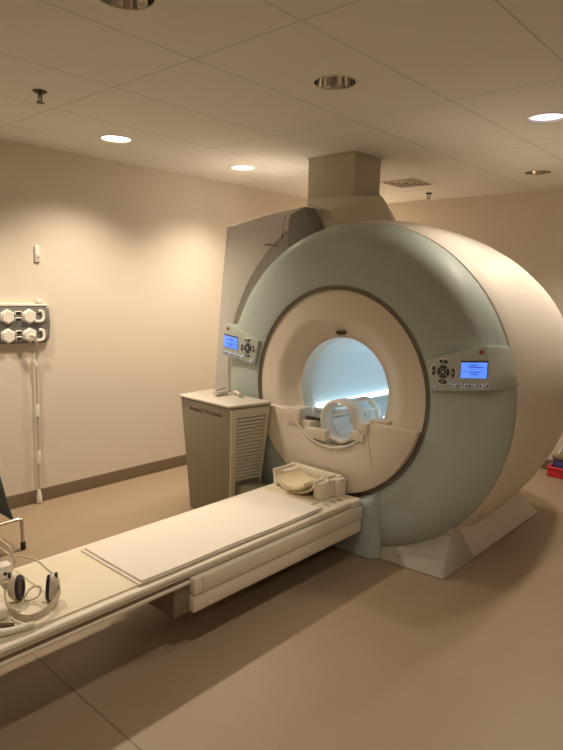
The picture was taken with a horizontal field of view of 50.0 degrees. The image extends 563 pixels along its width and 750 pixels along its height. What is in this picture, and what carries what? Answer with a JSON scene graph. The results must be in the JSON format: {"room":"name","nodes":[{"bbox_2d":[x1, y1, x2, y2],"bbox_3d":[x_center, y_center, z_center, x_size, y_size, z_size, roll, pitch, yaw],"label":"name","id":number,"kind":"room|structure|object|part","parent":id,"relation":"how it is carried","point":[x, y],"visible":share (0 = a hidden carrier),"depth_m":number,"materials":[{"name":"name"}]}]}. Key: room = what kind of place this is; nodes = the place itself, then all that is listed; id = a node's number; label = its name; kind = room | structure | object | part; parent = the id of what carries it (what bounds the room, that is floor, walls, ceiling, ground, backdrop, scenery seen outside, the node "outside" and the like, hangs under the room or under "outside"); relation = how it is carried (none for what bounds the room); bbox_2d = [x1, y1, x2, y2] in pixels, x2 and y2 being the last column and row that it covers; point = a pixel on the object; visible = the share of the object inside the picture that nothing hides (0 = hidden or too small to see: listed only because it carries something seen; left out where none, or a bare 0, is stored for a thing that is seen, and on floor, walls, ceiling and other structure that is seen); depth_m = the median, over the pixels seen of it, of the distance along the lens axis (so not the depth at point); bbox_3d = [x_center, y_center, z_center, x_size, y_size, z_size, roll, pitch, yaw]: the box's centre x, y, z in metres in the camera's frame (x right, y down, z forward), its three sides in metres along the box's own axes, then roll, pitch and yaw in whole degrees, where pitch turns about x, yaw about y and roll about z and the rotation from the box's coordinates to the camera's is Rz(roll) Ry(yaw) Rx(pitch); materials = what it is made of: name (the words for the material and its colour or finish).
{"room":"radiology room","nodes":[
{"label":"radiology room","id":0,"kind":"room"},
{"bbox_2d":[0,139,306,496],"bbox_3d":[-1.808,-0.466,4.527,0.100,2.885,7.755,9,11,41],"label":"wall","id":1,"kind":"structure","parent":0,"point":[128,274],"depth_m":4.88,"materials":[{"name":"paint"}]},
{"bbox_2d":[0,299,49,343],"bbox_3d":[-1.911,-0.378,4.303,0.061,0.320,0.552,9,11,41],"label":"rack","id":2,"kind":"object","parent":1,"relation":"attached to","point":[18,321],"visible":0.98,"depth_m":4.35,"materials":[{"name":"grey"}]},
{"bbox_2d":[15,330,21,334],"bbox_3d":[-1.887,-0.304,4.337,0.010,0.032,0.050,9,11,41],"label":"socket","id":3,"kind":"object","parent":2,"relation":"attached to","point":[17,332],"depth_m":4.33,"materials":[{"name":"white plastic"}]},
{"bbox_2d":[15,317,21,321],"bbox_3d":[-1.885,-0.397,4.324,0.010,0.032,0.050,9,11,41],"label":"socket","id":4,"kind":"object","parent":2,"relation":"attached to","point":[17,319],"depth_m":4.32,"materials":[{"name":"white plastic"}]},
{"bbox_2d":[15,311,21,315],"bbox_3d":[-1.883,-0.442,4.317,0.010,0.032,0.050,9,11,41],"label":"socket","id":5,"kind":"object","parent":2,"relation":"attached to","point":[17,313],"depth_m":4.31,"materials":[{"name":"white plastic"}]},
{"bbox_2d":[16,336,22,340],"bbox_3d":[-1.888,-0.262,4.344,0.010,0.032,0.050,9,11,41],"label":"socket","id":6,"kind":"object","parent":2,"relation":"attached to","point":[18,338],"depth_m":4.34,"materials":[{"name":"white plastic"}]},
{"bbox_3d":[-1.920,-0.501,4.288,0.039,0.025,0.538,9,11,41],"label":"trim","id":7,"kind":"part","parent":2,"relation":"part of","materials":[{"name":"white plastic"}]},
{"bbox_2d":[30,334,41,503],"bbox_3d":[-1.821,0.337,4.492,0.055,1.299,0.093,-2,9,-22],"label":"hanging cable","id":8,"kind":"object","parent":2,"relation":"hanging from","point":[39,495],"visible":1,"depth_m":4.51,"materials":[{"name":"beige plastic"}]},
{"bbox_3d":[-1.812,0.317,4.490,0.043,1.248,0.084,-1,9,-14],"label":"cord","id":9,"kind":"part","parent":8,"relation":"part of","materials":[{"name":"beige plastic"}]},
{"bbox_2d":[34,246,40,261],"bbox_3d":[-1.777,-0.882,4.396,0.022,0.118,0.042,9,11,41],"label":"wall sensor","id":10,"kind":"object","parent":1,"relation":"attached to","point":[36,248],"visible":1,"depth_m":4.39,"materials":[{"name":"white plastic"}]},
{"bbox_2d":[7,454,186,509],"bbox_3d":[-1.802,0.918,4.691,0.012,0.100,7.555,9,11,41],"label":"baseboard","id":11,"kind":"structure","parent":1,"relation":"attached to","point":[27,498],"depth_m":4.97,"materials":[{"name":"brown plastic"}]},
{"bbox_2d":[0,465,562,749],"bbox_3d":[0.396,1.358,2.756,6.130,0.100,7.755,9,11,41],"label":"floor","id":12,"kind":"structure","parent":0,"point":[335,649],"depth_m":2.77,"materials":[{"name":"plastic"}]},
{"bbox_2d":[0,477,25,549],"bbox_3d":[-2.024,0.635,3.641,0.493,0.948,0.728,9,11,41],"label":"chair","id":13,"kind":"object","parent":12,"relation":"on","point":[5,510],"visible":1,"depth_m":3.75,"materials":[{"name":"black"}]},
{"bbox_3d":[-1.842,1.017,3.563,0.022,0.199,0.659,9,11,41],"label":"leg frame","id":14,"kind":"part","parent":13,"relation":"part of","materials":[{"name":"silver metal"}]},
{"bbox_2d":[0,483,361,667],"bbox_3d":[-0.825,1.075,2.770,0.630,0.392,3.295,9,11,41],"label":"table","id":15,"kind":"object","parent":12,"relation":"on","point":[196,586],"visible":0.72,"depth_m":2.90,"materials":[{"name":"plastic"}]},
{"bbox_3d":[-1.026,0.863,2.924,0.036,0.019,3.293,9,11,41],"label":"rail","id":16,"kind":"part","parent":15,"relation":"part of","materials":[{"name":"plastic"}]},
{"bbox_2d":[0,484,318,642],"bbox_3d":[-0.850,0.885,2.716,0.498,0.008,3.175,9,11,41],"label":"table top","id":17,"kind":"object","parent":15,"relation":"on","point":[85,581],"visible":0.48,"depth_m":2.60,"materials":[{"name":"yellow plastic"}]},
{"bbox_2d":[0,602,7,619],"bbox_3d":[-1.157,0.913,2.262,0.110,0.050,0.230,9,11,41],"label":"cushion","id":18,"kind":"object","parent":17,"relation":"on","point":[3,609],"visible":1,"depth_m":2.30,"materials":[{"name":"fabric"}]},
{"bbox_2d":[0,560,12,580],"bbox_3d":[-1.267,0.860,2.567,0.062,0.062,0.225,9,11,41],"label":"box","id":19,"kind":"object","parent":17,"relation":"on","point":[5,566],"visible":0.91,"depth_m":2.61,"materials":[{"name":"white plastic"}]},
{"bbox_2d":[0,622,14,627],"bbox_3d":[-1.067,0.933,2.228,0.150,0.022,0.033,-2,9,-23],"label":"strap","id":20,"kind":"object","parent":17,"relation":"on","point":[9,624],"visible":0.8,"depth_m":2.24,"materials":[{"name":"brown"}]},
{"bbox_2d":[0,621,34,636],"bbox_3d":[-1.046,0.932,2.185,0.282,0.039,0.042,-3,9,-28],"label":"hose","id":21,"kind":"object","parent":17,"relation":"on","point":[15,629],"visible":1,"depth_m":2.21,"materials":[{"name":"white plastic"}]},
{"bbox_2d":[0,538,60,622],"bbox_3d":[-1.103,0.805,2.501,0.579,0.198,0.212,9,11,41],"label":"headphones","id":22,"kind":"object","parent":17,"relation":"on","point":[15,587],"visible":0.99,"depth_m":2.41,"materials":[{"name":"beige plastic"}]},
{"bbox_2d":[7,574,17,600],"bbox_3d":[-1.079,0.858,2.436,0.040,0.108,0.074,2,8,0],"label":"ear cup","id":23,"kind":"object","parent":22,"relation":"on","point":[12,585],"depth_m":2.41,"materials":[{"name":"beige plastic"}]},
{"bbox_2d":[49,574,59,599],"bbox_3d":[-0.921,0.860,2.449,0.041,0.108,0.074,-1,9,-14],"label":"ear cup","id":24,"kind":"object","parent":22,"relation":"on","point":[54,581],"depth_m":2.42,"materials":[{"name":"beige plastic"}]},
{"bbox_2d":[81,488,320,584],"bbox_3d":[-0.366,0.812,3.216,0.482,0.017,1.265,9,11,41],"label":"pad","id":25,"kind":"object","parent":17,"relation":"on","point":[144,555],"visible":1,"depth_m":3.09,"materials":[{"name":"fabric"}]},
{"bbox_3d":[0.033,0.996,3.287,0.036,0.084,1.350,9,11,41],"label":"panel","id":26,"kind":"part","parent":15,"relation":"part of","materials":[{"name":"plastic"}]},
{"bbox_3d":[0.037,0.912,3.273,0.042,0.079,1.350,9,11,41],"label":"panel","id":27,"kind":"part","parent":15,"relation":"part of","materials":[{"name":"plastic"}]},
{"bbox_2d":[273,462,345,500],"bbox_3d":[0.167,0.682,3.886,0.443,0.124,0.240,9,11,41],"label":"holder","id":28,"kind":"object","parent":15,"relation":"on","point":[334,484],"visible":0.75,"depth_m":3.80,"materials":[{"name":"plastic"}]},
{"bbox_2d":[277,468,326,489],"bbox_3d":[0.131,0.670,3.836,0.230,0.066,0.230,9,11,41],"label":"cushion","id":29,"kind":"object","parent":28,"relation":"in","point":[297,479],"visible":0.83,"depth_m":3.83,"materials":[{"name":"beige plastic"}]},
{"bbox_2d":[179,389,271,508],"bbox_3d":[-0.378,0.606,4.336,0.813,0.885,0.378,9,11,41],"label":"base cabinet","id":30,"kind":"object","parent":12,"relation":"on","point":[225,437],"visible":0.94,"depth_m":4.24,"materials":[{"name":"beige metal"}]},
{"bbox_2d":[213,388,228,395],"bbox_3d":[-0.437,0.122,4.403,0.050,0.045,0.153,6,9,28],"label":"handset","id":31,"kind":"object","parent":30,"relation":"on","point":[222,391],"visible":1,"depth_m":4.37,"materials":[{"name":"beige plastic"}]},
{"bbox_2d":[224,390,242,396],"bbox_3d":[-0.353,0.130,4.379,0.137,0.042,0.130,0,8,-7],"label":"handset","id":32,"kind":"object","parent":30,"relation":"on","point":[236,392],"visible":1,"depth_m":4.37,"materials":[{"name":"beige plastic"}]},
{"bbox_3d":[-0.260,0.637,4.227,0.325,0.852,0.141,-5,11,-38],"label":"louver frame","id":33,"kind":"part","parent":30,"relation":"part of","materials":[{"name":"beige"}]},
{"bbox_2d":[215,195,562,578],"bbox_3d":[0.846,-0.171,4.647,2.542,2.396,1.925,9,11,41],"label":"scanner","id":34,"kind":"object","parent":12,"relation":"on","point":[458,348],"depth_m":3.71,"materials":[{"name":"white plastic"}]},
{"bbox_3d":[-0.250,-0.241,4.518,0.433,0.282,0.227,9,11,41],"label":"control panel","id":35,"kind":"part","parent":34,"relation":"part of","materials":[{"name":"grey plastic"}]},
{"bbox_3d":[0.127,0.275,4.153,0.109,0.117,0.146,9,11,41],"label":"rail","id":36,"kind":"part","parent":34,"relation":"part of","materials":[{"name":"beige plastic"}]},
{"bbox_3d":[0.207,-1.014,4.286,0.328,0.340,0.130,9,11,41],"label":"access panel","id":37,"kind":"part","parent":34,"relation":"part of","materials":[{"name":"grey plastic"}]},
{"bbox_3d":[0.477,0.292,4.069,0.293,0.293,0.345,9,11,41],"label":"head coil","id":38,"kind":"part","parent":34,"relation":"part of","materials":[{"name":"white plastic"}]},
{"bbox_2d":[307,195,395,228],"bbox_3d":[0.620,-1.098,4.463,0.770,0.520,0.780,9,11,41],"label":"hood","id":39,"kind":"object","parent":34,"relation":"attached to","point":[332,211],"depth_m":4.22,"materials":[{"name":"beige plastic"}]},
{"bbox_3d":[0.737,0.177,4.791,0.070,0.024,1.450,9,11,41],"label":"bore rail","id":40,"kind":"part","parent":34,"relation":"part of","materials":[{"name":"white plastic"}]},
{"bbox_3d":[0.504,0.380,3.795,0.102,0.058,0.110,9,11,41],"label":"rail","id":41,"kind":"part","parent":34,"relation":"part of","materials":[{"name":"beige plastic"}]},
{"bbox_3d":[0.550,0.322,3.786,0.075,0.062,0.170,9,11,41],"label":"rail","id":42,"kind":"part","parent":34,"relation":"part of","materials":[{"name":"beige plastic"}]},
{"bbox_3d":[0.623,0.288,3.737,0.130,0.023,0.100,9,11,41],"label":"rail","id":43,"kind":"part","parent":34,"relation":"part of","materials":[{"name":"beige plastic"}]},
{"bbox_3d":[1.058,-0.038,3.360,0.433,0.282,0.227,9,11,41],"label":"control panel","id":44,"kind":"part","parent":34,"relation":"part of","materials":[{"name":"grey plastic"}]},
{"bbox_2d":[546,463,562,478],"bbox_3d":[2.712,0.911,5.554,0.470,0.093,0.216,9,11,41],"label":"storage bin","id":45,"kind":"object","parent":12,"relation":"on","point":[552,471],"visible":0.62,"depth_m":5.59,"materials":[{"name":"red plastic"}]},
{"bbox_2d":[552,459,562,468],"bbox_3d":[2.713,0.870,5.553,0.390,0.152,0.140,9,11,41],"label":"folded cloth","id":46,"kind":"object","parent":45,"relation":"in","point":[556,463],"visible":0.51,"depth_m":5.59,"materials":[{"name":"blue"}]},
{"bbox_2d":[552,446,562,460],"bbox_3d":[2.700,0.651,5.531,0.360,0.285,0.140,9,11,41],"label":"case","id":47,"kind":"object","parent":46,"relation":"on","point":[559,456],"visible":1,"depth_m":5.60,"materials":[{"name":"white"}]},
{"bbox_2d":[0,0,562,203],"bbox_3d":[0.468,-1.447,2.348,6.130,0.300,7.755,9,11,41],"label":"ceiling","id":48,"kind":"structure","parent":0,"point":[445,92],"depth_m":2.91,"materials":[{"name":"tile"}]},
{"bbox_2d":[32,89,46,103],"bbox_3d":[-1.229,-1.414,3.072,0.072,0.060,0.072,9,11,41],"label":"sprinkler head","id":49,"kind":"object","parent":48,"relation":"attached to","point":[40,92],"visible":1,"depth_m":3.06},
{"bbox_2d":[99,135,132,142],"bbox_3d":[-1.109,-1.606,4.046,0.222,0.054,0.222,9,11,41],"label":"recessed light","id":50,"kind":"object","parent":48,"relation":"in","point":[109,138],"visible":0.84,"depth_m":4.08,"materials":[{"name":"beige"}]},
{"bbox_2d":[97,0,158,10],"bbox_3d":[-0.525,-1.347,2.019,0.222,0.154,0.222,9,11,41],"label":"recessed light","id":51,"kind":"object","parent":48,"relation":"in","point":[125,5],"visible":1,"depth_m":2.11,"materials":[{"name":"silver metal"}]},
{"bbox_2d":[229,165,256,170],"bbox_3d":[-0.314,-1.714,4.925,0.222,0.054,0.222,9,11,41],"label":"recessed light","id":52,"kind":"object","parent":48,"relation":"in","point":[235,167],"visible":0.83,"depth_m":4.96,"materials":[{"name":"beige"}]},
{"bbox_2d":[311,74,358,90],"bbox_3d":[0.252,-1.443,2.817,0.222,0.154,0.222,9,11,41],"label":"recessed light","id":53,"kind":"object","parent":48,"relation":"in","point":[334,82],"visible":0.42,"depth_m":2.90,"materials":[{"name":"silver metal"}]},
{"bbox_2d":[307,151,382,200],"bbox_3d":[0.467,-1.449,4.503,0.437,0.314,0.350,9,11,41],"label":"duct","id":54,"kind":"object","parent":48,"relation":"attached to","point":[353,173],"visible":0.88,"depth_m":4.36,"materials":[{"name":"beige paint"}]},
{"bbox_2d":[380,178,432,187],"bbox_3d":[1.119,-1.721,5.415,0.335,0.006,0.365,9,11,41],"label":"ceiling vent","id":55,"kind":"object","parent":48,"relation":"in","point":[411,182],"visible":0.98,"depth_m":5.41,"materials":[{"name":"grey metal"}]},
{"bbox_2d":[523,170,552,174],"bbox_3d":[2.043,-1.684,4.792,0.222,0.154,0.222,9,11,41],"label":"recessed light","id":56,"kind":"object","parent":48,"relation":"in","point":[532,172],"visible":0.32,"depth_m":4.87,"materials":[{"name":"silver"}]},
{"bbox_2d":[525,112,562,123],"bbox_3d":[1.456,-1.432,3.307,0.222,0.054,0.222,9,11,41],"label":"recessed light","id":57,"kind":"object","parent":48,"relation":"in","point":[549,117],"visible":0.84,"depth_m":3.34,"materials":[{"name":"beige"}]},
{"bbox_2d":[387,189,562,459],"bbox_3d":[2.991,-0.464,5.368,5.930,2.885,0.100,9,11,41],"label":"wall","id":58,"kind":"structure","parent":0,"point":[526,228],"depth_m":5.84,"materials":[{"name":"paint"}]},
{"bbox_2d":[541,459,552,469],"bbox_3d":[2.918,0.919,5.527,5.930,0.100,0.012,9,11,41],"label":"baseboard","id":59,"kind":"structure","parent":58,"relation":"attached to","point":[547,462],"depth_m":5.84,"materials":[{"name":"brown plastic"}]}
]}

